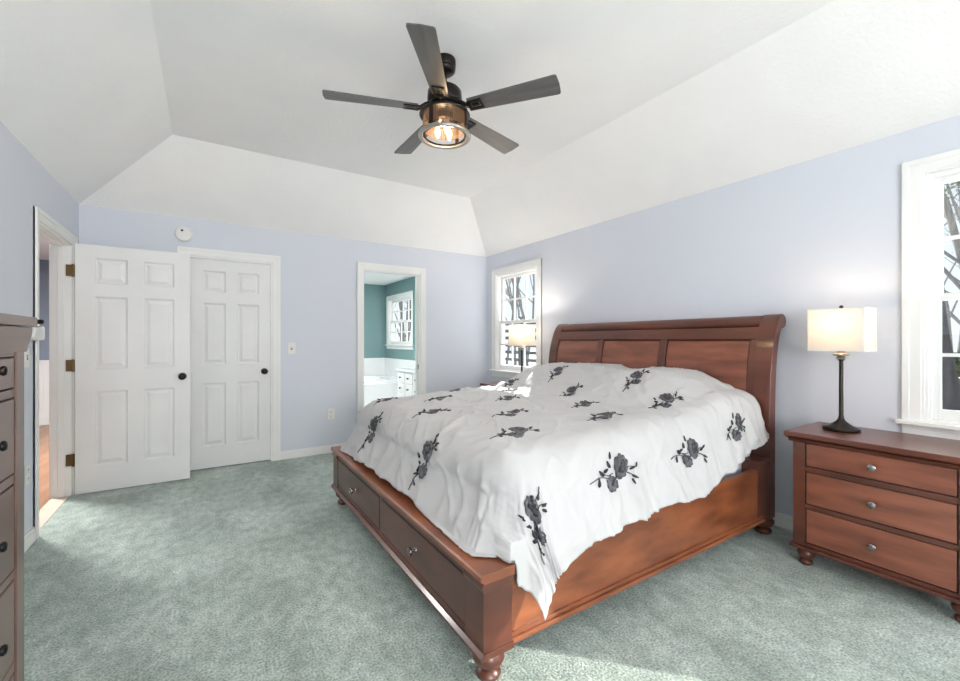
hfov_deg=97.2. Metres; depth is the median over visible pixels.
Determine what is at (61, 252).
trim
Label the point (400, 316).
bare tree
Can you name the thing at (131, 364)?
door
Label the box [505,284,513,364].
bare tree
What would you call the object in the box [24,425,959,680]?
floor
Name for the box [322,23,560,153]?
ceiling fan
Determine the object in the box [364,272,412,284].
ceiling
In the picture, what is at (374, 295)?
wall
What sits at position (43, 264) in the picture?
wall
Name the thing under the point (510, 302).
bare tree
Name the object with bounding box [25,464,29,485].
wall outlet
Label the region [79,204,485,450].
wall
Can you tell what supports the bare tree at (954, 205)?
on the ground
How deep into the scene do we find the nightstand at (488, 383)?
4.90 m
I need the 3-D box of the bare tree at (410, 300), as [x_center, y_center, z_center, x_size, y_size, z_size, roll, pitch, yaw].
[-5.192,-4.872,28.326,5.453,14.725,7.138,0,0,-12]
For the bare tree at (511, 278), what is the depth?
31.07 m
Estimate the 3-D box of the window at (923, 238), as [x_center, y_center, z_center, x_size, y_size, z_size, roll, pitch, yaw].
[2.634,-0.224,1.854,0.178,1.470,1.153,0,0,-33]
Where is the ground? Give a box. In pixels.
[505,350,959,377]
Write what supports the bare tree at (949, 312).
on the ground
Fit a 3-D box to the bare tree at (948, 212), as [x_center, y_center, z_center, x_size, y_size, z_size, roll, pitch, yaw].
[9.198,-4.664,8.524,6.337,14.294,7.706,0,0,-1]
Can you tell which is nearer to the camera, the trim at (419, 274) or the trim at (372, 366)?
the trim at (419, 274)
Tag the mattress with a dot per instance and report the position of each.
(739, 469)
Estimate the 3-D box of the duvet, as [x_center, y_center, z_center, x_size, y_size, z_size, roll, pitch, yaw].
[0.358,0.602,2.893,2.120,0.816,2.204,0,0,-33]
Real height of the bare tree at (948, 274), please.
19.958 m
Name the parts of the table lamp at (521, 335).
lamp shade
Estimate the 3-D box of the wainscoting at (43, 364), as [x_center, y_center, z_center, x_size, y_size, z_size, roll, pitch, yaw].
[-6.331,0.756,6.132,2.000,0.940,0.032,0,0,-33]
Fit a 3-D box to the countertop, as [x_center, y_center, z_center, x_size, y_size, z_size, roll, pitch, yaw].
[-0.774,0.471,6.520,0.562,0.040,1.360,0,0,-33]
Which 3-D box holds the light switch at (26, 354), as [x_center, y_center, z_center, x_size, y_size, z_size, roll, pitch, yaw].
[-2.672,0.101,2.501,0.018,0.116,0.072,0,0,-33]
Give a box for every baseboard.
[24,526,35,552]
[281,443,343,459]
[773,512,792,530]
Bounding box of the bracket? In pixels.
[30,319,44,339]
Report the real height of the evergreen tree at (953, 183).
9.000 m
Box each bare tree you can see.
[395,300,408,340]
[395,316,400,340]
[399,301,404,340]
[404,300,410,337]
[505,276,528,365]
[505,277,518,364]
[505,278,519,316]
[505,279,516,364]
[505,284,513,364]
[511,274,534,358]
[944,181,959,360]
[944,183,959,268]
[944,184,959,324]
[944,188,959,352]
[944,267,959,289]
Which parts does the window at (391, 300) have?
frame, sash, sash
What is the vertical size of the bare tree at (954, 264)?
15.723 m
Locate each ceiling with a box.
[0,0,959,256]
[39,237,48,259]
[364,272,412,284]
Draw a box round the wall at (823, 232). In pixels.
[385,115,959,516]
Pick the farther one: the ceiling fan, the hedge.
the hedge
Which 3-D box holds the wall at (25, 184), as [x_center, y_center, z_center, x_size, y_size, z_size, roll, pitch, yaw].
[-1.416,0.046,0.426,0.120,2.360,7.290,0,0,-33]
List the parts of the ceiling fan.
blade, blade, blade, bulb, bulb, bulb, blade, blade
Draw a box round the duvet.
[340,362,768,620]
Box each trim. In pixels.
[33,206,77,539]
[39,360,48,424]
[177,246,280,460]
[357,262,425,415]
[364,358,414,376]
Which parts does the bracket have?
bracket knob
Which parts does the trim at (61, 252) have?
casing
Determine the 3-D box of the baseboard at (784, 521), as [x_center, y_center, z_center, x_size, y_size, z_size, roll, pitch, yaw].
[2.023,1.183,2.713,0.014,0.085,7.170,0,0,-33]
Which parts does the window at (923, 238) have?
sill, frame, sash, sash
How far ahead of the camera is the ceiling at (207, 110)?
2.60 m
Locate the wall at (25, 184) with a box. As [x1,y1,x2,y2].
[0,121,78,535]
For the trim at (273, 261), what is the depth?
4.31 m
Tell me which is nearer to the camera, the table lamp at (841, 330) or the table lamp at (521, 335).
the table lamp at (841, 330)
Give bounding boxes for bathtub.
[364,375,397,406]
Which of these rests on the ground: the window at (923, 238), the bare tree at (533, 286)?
the bare tree at (533, 286)
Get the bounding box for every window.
[385,290,413,349]
[489,258,541,377]
[895,149,959,439]
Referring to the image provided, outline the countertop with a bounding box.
[396,367,414,372]
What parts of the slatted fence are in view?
post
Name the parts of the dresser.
knob, knob, knob, knob, drawer, drawer, drawer, drawer, crown moulding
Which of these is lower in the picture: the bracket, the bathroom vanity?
the bathroom vanity
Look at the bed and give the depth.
2.21 m
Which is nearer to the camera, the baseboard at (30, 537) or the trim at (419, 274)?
the baseboard at (30, 537)
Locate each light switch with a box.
[24,348,30,367]
[288,343,294,353]
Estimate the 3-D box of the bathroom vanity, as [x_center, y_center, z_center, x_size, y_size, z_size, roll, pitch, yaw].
[-0.782,0.839,6.515,0.581,0.775,1.360,0,0,-33]
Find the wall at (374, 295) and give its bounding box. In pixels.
[364,284,384,357]
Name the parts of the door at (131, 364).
knob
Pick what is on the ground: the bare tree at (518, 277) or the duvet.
the bare tree at (518, 277)
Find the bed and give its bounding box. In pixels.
[331,314,785,680]
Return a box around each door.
[66,243,189,494]
[190,258,269,470]
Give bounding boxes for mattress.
[723,454,749,477]
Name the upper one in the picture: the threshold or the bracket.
the bracket
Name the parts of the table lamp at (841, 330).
shade trim, shade trim, lamp shade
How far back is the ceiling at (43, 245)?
5.46 m
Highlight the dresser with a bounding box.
[0,313,36,680]
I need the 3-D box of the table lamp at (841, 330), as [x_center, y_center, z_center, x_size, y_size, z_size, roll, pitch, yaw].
[2.003,0.151,2.346,0.178,0.694,0.264,0,0,-33]
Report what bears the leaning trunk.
on the ground
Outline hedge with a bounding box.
[954,351,959,385]
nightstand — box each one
[480,381,505,385]
[784,422,959,622]
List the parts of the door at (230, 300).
knob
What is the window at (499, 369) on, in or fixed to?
in the wall at (823, 232)
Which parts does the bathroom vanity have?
drawer, drawer, drawer, drawer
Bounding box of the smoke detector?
[174,227,192,241]
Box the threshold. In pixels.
[39,496,68,529]
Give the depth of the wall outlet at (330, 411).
4.62 m
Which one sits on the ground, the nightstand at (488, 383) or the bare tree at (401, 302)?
the bare tree at (401, 302)
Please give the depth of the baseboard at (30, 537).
2.52 m
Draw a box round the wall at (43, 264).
[39,259,48,359]
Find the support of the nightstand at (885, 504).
on the floor
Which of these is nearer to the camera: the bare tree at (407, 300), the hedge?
the hedge
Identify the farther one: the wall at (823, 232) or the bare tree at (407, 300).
the bare tree at (407, 300)
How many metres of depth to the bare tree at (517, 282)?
20.23 m
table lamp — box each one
[509,323,534,371]
[807,305,876,432]
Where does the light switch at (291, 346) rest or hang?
attached to the wall at (319, 273)
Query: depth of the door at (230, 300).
4.13 m
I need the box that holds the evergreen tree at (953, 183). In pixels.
[944,181,959,201]
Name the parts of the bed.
drawer, knob, footboard, moulding, drawer, post moulding, headboard post, headboard panel, headboard panel, rail, rail moulding, headboard, rail, headboard panel, headboard post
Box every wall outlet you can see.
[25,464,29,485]
[328,409,333,419]
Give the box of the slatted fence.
[505,317,535,366]
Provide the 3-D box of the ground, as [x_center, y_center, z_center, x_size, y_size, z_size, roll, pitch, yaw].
[2.989,2.476,13.823,140.000,0.100,140.000,0,0,-33]
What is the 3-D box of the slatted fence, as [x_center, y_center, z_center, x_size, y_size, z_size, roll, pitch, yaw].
[0.945,0.926,10.245,0.112,3.000,6.200,0,0,-33]
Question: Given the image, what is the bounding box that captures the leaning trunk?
[942,301,959,410]
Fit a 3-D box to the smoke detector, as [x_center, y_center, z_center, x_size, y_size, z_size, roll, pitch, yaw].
[-2.726,-0.979,3.893,0.142,0.142,0.042,0,0,-33]
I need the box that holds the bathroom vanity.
[396,367,414,396]
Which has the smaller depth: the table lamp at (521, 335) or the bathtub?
the table lamp at (521, 335)
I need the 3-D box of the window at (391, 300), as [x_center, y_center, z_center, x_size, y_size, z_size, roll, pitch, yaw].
[-1.548,-0.374,8.342,0.178,1.090,1.390,0,0,-33]
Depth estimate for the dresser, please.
1.08 m
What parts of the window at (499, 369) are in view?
sill, frame, sash, sash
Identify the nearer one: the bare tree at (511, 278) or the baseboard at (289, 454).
the baseboard at (289, 454)
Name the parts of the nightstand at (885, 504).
knob, knob, knob, crown moulding, moulding, drawer, drawer, drawer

